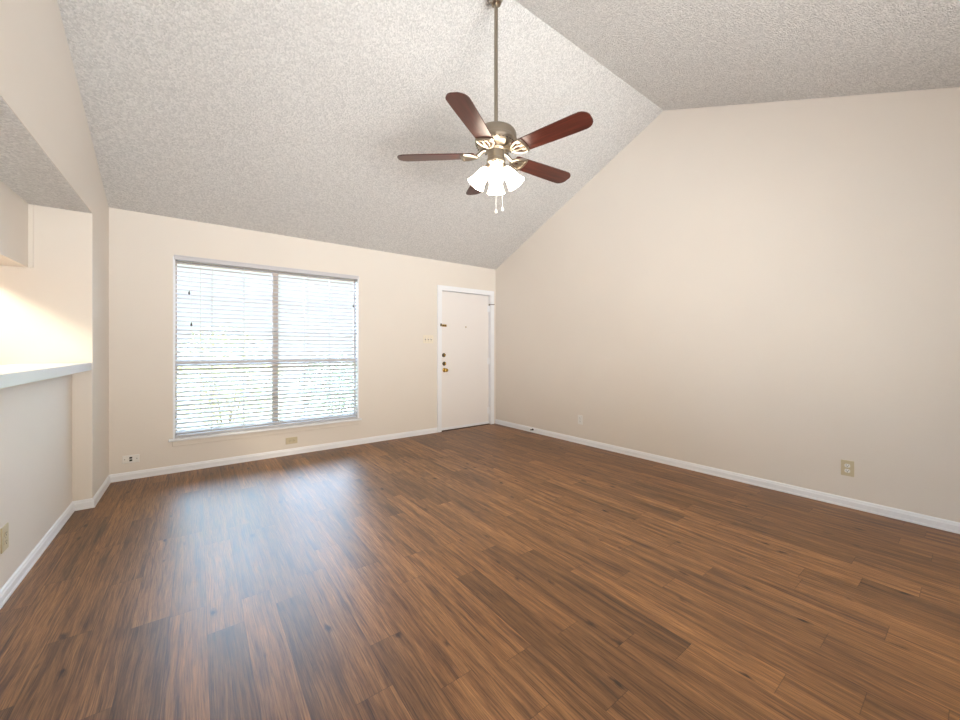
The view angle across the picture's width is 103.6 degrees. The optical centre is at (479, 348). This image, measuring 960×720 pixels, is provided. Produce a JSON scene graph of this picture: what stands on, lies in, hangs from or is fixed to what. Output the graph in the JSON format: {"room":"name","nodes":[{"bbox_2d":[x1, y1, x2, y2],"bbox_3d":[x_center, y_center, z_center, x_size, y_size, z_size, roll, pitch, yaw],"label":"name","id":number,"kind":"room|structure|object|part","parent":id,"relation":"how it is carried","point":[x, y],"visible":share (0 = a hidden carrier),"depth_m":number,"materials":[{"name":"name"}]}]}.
{"room":"empty living room","nodes":[
{"label":"empty living room","id":0,"kind":"room"},
{"bbox_2d":[0,180,28,267],"bbox_3d":[-1.727,-0.807,0.398,0.352,0.455,5.506,0,0,-37],"label":"wall","id":1,"kind":"structure","parent":0,"point":[13,209],"depth_m":2.49,"materials":[{"name":"white paint"}]},
{"bbox_2d":[0,205,69,364],"bbox_3d":[-4.211,0.090,2.052,2.755,2.259,0.120,0,0,-37],"label":"wall","id":2,"kind":"structure","parent":0,"point":[35,301],"depth_m":2.74,"materials":[{"name":"white paint"}]},
{"bbox_2d":[28,204,32,267],"bbox_3d":[-3.222,-0.806,2.710,0.023,0.453,0.012,0,0,-37],"label":"trim","id":3,"kind":"structure","parent":2,"relation":"attached to","point":[30,206],"depth_m":2.71,"materials":[{"name":"white paint"}]},
{"bbox_2d":[0,374,71,588],"bbox_3d":[-1.469,0.692,0.591,0.140,1.056,5.506,0,0,-37],"label":"wall","id":4,"kind":"structure","parent":0,"point":[36,417],"depth_m":2.15,"materials":[{"name":"white paint"}]},
{"bbox_2d":[1,523,8,553],"bbox_3d":[-2.307,0.920,1.835,0.008,0.122,0.078,0,0,-37],"label":"wall outlet","id":5,"kind":"object","parent":4,"relation":"attached to","point":[5,529],"visible":1,"depth_m":1.83,"materials":[{"name":"beige plastic"}]},
{"bbox_2d":[0,363,91,387],"bbox_3d":[-1.480,0.136,0.580,0.385,0.056,5.503,0,0,-37],"label":"countertop","id":6,"kind":"structure","parent":4,"relation":"on","point":[10,374],"depth_m":2.04,"materials":[{"name":"white laminate"}]},
{"bbox_2d":[0,0,108,500],"bbox_3d":[-1.545,-0.664,0.888,0.120,3.768,6.274,0,0,-37],"label":"wall","id":7,"kind":"structure","parent":0,"point":[39,84],"depth_m":2.77,"materials":[{"name":"white paint"}]},
{"bbox_2d":[0,475,110,608],"bbox_3d":[-1.560,1.184,0.931,0.122,0.072,6.159,0,0,-37],"label":"baseboard","id":8,"kind":"structure","parent":7,"relation":"attached to","point":[12,583],"depth_m":2.30,"materials":[{"name":"white paint"}]},
{"bbox_2d":[109,207,495,474],"bbox_3d":[-1.600,-0.032,4.853,4.803,2.504,0.140,0,0,-37],"label":"wall","id":9,"kind":"structure","parent":0,"point":[398,292],"depth_m":4.07,"materials":[{"name":"white paint"}]},
{"bbox_2d":[122,454,138,463],"bbox_3d":[-3.255,1.030,3.522,0.118,0.072,0.008,0,0,-37],"label":"jack plate","id":10,"kind":"object","parent":9,"relation":"attached to","point":[129,458],"visible":1,"depth_m":3.52,"materials":[{"name":"white plastic"}]},
{"bbox_2d":[168,256,361,446],"bbox_3d":[-2.309,0.029,4.293,1.897,1.868,0.177,0,0,-37],"label":"window","id":11,"kind":"structure","parent":9,"relation":"in","point":[189,440],"depth_m":4.30,"materials":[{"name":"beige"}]},
{"bbox_3d":[-2.294,0.895,4.273,1.897,0.028,0.127,0,0,-37],"label":"sill","id":12,"kind":"part","parent":11,"relation":"part of","materials":[{"name":"white paint"}]},
{"bbox_2d":[174,255,358,436],"bbox_3d":[-2.287,-0.021,4.271,1.821,1.796,0.082,0,0,-37],"label":"window blind","id":13,"kind":"object","parent":11,"relation":"attached to","point":[185,259],"visible":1,"depth_m":4.16,"materials":[{"name":"grey plastic"}]},
{"bbox_3d":[-2.893,-0.569,3.788,0.002,0.616,0.003,0,0,8],"label":"pull cord","id":14,"kind":"part","parent":13,"relation":"part of","materials":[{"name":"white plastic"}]},
{"bbox_3d":[-2.834,-0.099,3.833,0.004,1.556,0.004,0,0,-37],"label":"lift cord","id":15,"kind":"part","parent":13,"relation":"part of","materials":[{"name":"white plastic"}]},
{"bbox_3d":[-2.776,-0.009,3.922,0.002,1.736,0.055,0,0,-37],"label":"ladder cord","id":16,"kind":"part","parent":13,"relation":"part of","materials":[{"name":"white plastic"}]},
{"bbox_3d":[-2.551,-0.009,4.090,0.002,1.736,0.055,0,0,-37],"label":"ladder cord","id":17,"kind":"part","parent":13,"relation":"part of","materials":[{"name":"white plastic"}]},
{"bbox_3d":[-2.295,0.867,4.281,1.797,0.020,0.048,0,0,-37],"label":"rail","id":18,"kind":"part","parent":13,"relation":"part of","materials":[{"name":"grey plastic"}]},
{"bbox_3d":[-1.631,-0.009,4.779,0.002,1.736,0.055,0,0,-37],"label":"ladder cord","id":19,"kind":"part","parent":13,"relation":"part of","materials":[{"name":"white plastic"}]},
{"bbox_2d":[109,427,436,482],"bbox_3d":[-1.997,1.184,4.459,3.435,0.072,0.015,0,0,-37],"label":"baseboard","id":20,"kind":"structure","parent":9,"relation":"attached to","point":[131,475],"depth_m":4.11,"materials":[{"name":"white paint"}]},
{"bbox_2d":[286,437,296,443],"bbox_3d":[-2.163,1.057,4.339,0.122,0.074,0.008,0,0,-37],"label":"wall outlet","id":21,"kind":"object","parent":9,"relation":"attached to","point":[291,440],"visible":1,"depth_m":4.34,"materials":[{"name":"beige plastic"}]},
{"bbox_2d":[423,335,432,342],"bbox_3d":[-0.737,-0.132,5.400,0.165,0.116,0.018,0,0,-37],"label":"light switch","id":22,"kind":"object","parent":9,"relation":"attached to","point":[426,338],"visible":1,"depth_m":5.39,"materials":[{"name":"beige plastic"}]},
{"bbox_2d":[437,285,494,431],"bbox_3d":[-0.222,0.147,5.840,1.056,2.145,0.190,0,0,-37],"label":"door","id":23,"kind":"structure","parent":9,"relation":"in","point":[465,316],"depth_m":5.82,"materials":[{"name":"white paint"}]},
{"bbox_2d":[0,424,959,719],"bbox_3d":[-0.741,1.280,1.565,7.730,0.120,6.434,0,0,-37],"label":"floor","id":24,"kind":"structure","parent":0,"point":[490,571],"depth_m":1.89,"materials":[{"name":"brown wood"}]},
{"bbox_2d":[0,0,959,269],"bbox_3d":[-0.725,-1.841,1.577,7.730,1.613,6.434,0,0,-37],"label":"ceiling","id":25,"kind":"structure","parent":0,"point":[292,118],"depth_m":2.99,"materials":[{"name":"white paint"}]},
{"bbox_2d":[397,0,592,213],"bbox_3d":[0.155,-1.724,2.653,1.297,1.600,1.330,0,0,-37],"label":"ceiling fan","id":26,"kind":"object","parent":25,"relation":"hanging from","point":[495,139],"visible":1,"depth_m":2.56,"materials":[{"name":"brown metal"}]},
{"bbox_3d":[-0.309,-1.347,2.660,0.543,0.006,0.144,0,11,3],"label":"blade","id":27,"kind":"part","parent":26,"relation":"part of","materials":[{"name":"brown wood"}]},
{"bbox_3d":[-0.041,-1.347,2.243,0.144,0.006,0.543,12,4,21],"label":"blade","id":28,"kind":"part","parent":26,"relation":"part of","materials":[{"name":"brown wood"}]},
{"bbox_3d":[0.004,-1.347,3.044,0.144,0.006,0.543,-11,3,-15],"label":"blade","id":29,"kind":"part","parent":26,"relation":"part of","materials":[{"name":"brown wood"}]},
{"bbox_3d":[-0.017,-1.186,2.644,0.142,0.163,0.136,0,0,-37],"label":"lamp shade","id":30,"kind":"part","parent":26,"relation":"part of","materials":[{"name":"white glass"}]},
{"bbox_3d":[0.120,-1.186,2.766,0.136,0.163,0.142,0,0,-37],"label":"lamp shade","id":31,"kind":"part","parent":26,"relation":"part of","materials":[{"name":"white glass"}]},
{"bbox_3d":[0.104,-1.186,2.507,0.136,0.163,0.142,0,0,-37],"label":"lamp shade","id":32,"kind":"part","parent":26,"relation":"part of","materials":[{"name":"white glass"}]},
{"bbox_3d":[0.107,-1.211,2.538,0.060,0.084,0.065,0,0,-37],"label":"bulb","id":33,"kind":"part","parent":26,"relation":"part of","materials":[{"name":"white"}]},
{"bbox_3d":[0.154,-1.135,2.595,0.005,0.334,0.004,0,0,-37],"label":"pull chain","id":34,"kind":"part","parent":26,"relation":"part of","materials":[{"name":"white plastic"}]},
{"bbox_3d":[0.241,-1.186,2.628,0.142,0.163,0.136,0,0,-37],"label":"lamp shade","id":35,"kind":"part","parent":26,"relation":"part of","materials":[{"name":"white glass"}]},
{"bbox_3d":[0.466,-1.347,2.865,0.543,0.006,0.144,0,-11,-33],"label":"blade","id":36,"kind":"part","parent":26,"relation":"part of","materials":[{"name":"brown wood"}]},
{"bbox_3d":[0.439,-1.347,2.370,0.543,0.006,0.144,0,-11,39],"label":"blade","id":37,"kind":"part","parent":26,"relation":"part of","materials":[{"name":"brown wood"}]},
{"bbox_2d":[496,87,959,522],"bbox_3d":[2.219,-0.664,3.792,0.140,3.768,6.421,0,0,-38],"label":"wall","id":38,"kind":"structure","parent":0,"point":[767,290],"depth_m":3.29,"materials":[{"name":"white paint"}]},
{"bbox_2d":[578,415,582,424],"bbox_3d":[1.286,0.914,4.846,0.008,0.118,0.072,0,0,-39],"label":"wall outlet","id":39,"kind":"object","parent":38,"relation":"attached to","point":[580,417],"visible":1,"depth_m":4.84,"materials":[{"name":"white plastic"}]},
{"bbox_2d":[495,419,959,533],"bbox_3d":[2.169,1.184,3.730,0.015,0.072,6.177,0,0,-38],"label":"baseboard","id":40,"kind":"structure","parent":38,"relation":"attached to","point":[921,519],"depth_m":3.25,"materials":[{"name":"white paint"}]},
{"bbox_2d":[841,459,853,476],"bbox_3d":[2.827,0.921,2.907,0.008,0.119,0.074,0,0,-39],"label":"wall outlet","id":41,"kind":"object","parent":38,"relation":"attached to","point":[847,467],"visible":1,"depth_m":2.90,"materials":[{"name":"beige plastic"}]},
{"label":"outside","id":42,"kind":"structure","parent":0,"visible":0},
{"bbox_2d":[177,380,352,429],"bbox_3d":[-6.063,1.495,9.772,26.000,0.150,13.086,0,0,-37],"label":"ground","id":43,"kind":"structure","parent":42,"point":[348,380],"depth_m":9.25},
{"bbox_2d":[177,324,281,428],"bbox_3d":[-3.871,0.529,5.795,1.622,1.790,1.645,0,0,-37],"label":"shrub","id":44,"kind":"object","parent":43,"relation":"on","point":[255,341],"visible":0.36,"depth_m":5.71,"materials":[{"name":"green plant"}]},
{"bbox_3d":[-3.914,0.906,5.814,0.651,1.035,0.566,0,0,-37],"label":"stem","id":45,"kind":"part","parent":44,"relation":"part of","materials":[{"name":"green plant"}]},
{"bbox_2d":[295,352,352,413],"bbox_3d":[-2.792,0.735,7.390,1.552,1.380,1.570,0,0,-37],"label":"shrub","id":46,"kind":"object","parent":43,"relation":"on","point":[326,352],"visible":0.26,"depth_m":7.19,"materials":[{"name":"green plant"}]},
{"bbox_3d":[-2.792,1.016,7.403,0.611,0.816,0.531,0,0,-37],"label":"stem","id":47,"kind":"part","parent":46,"relation":"part of","materials":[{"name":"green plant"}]}
]}

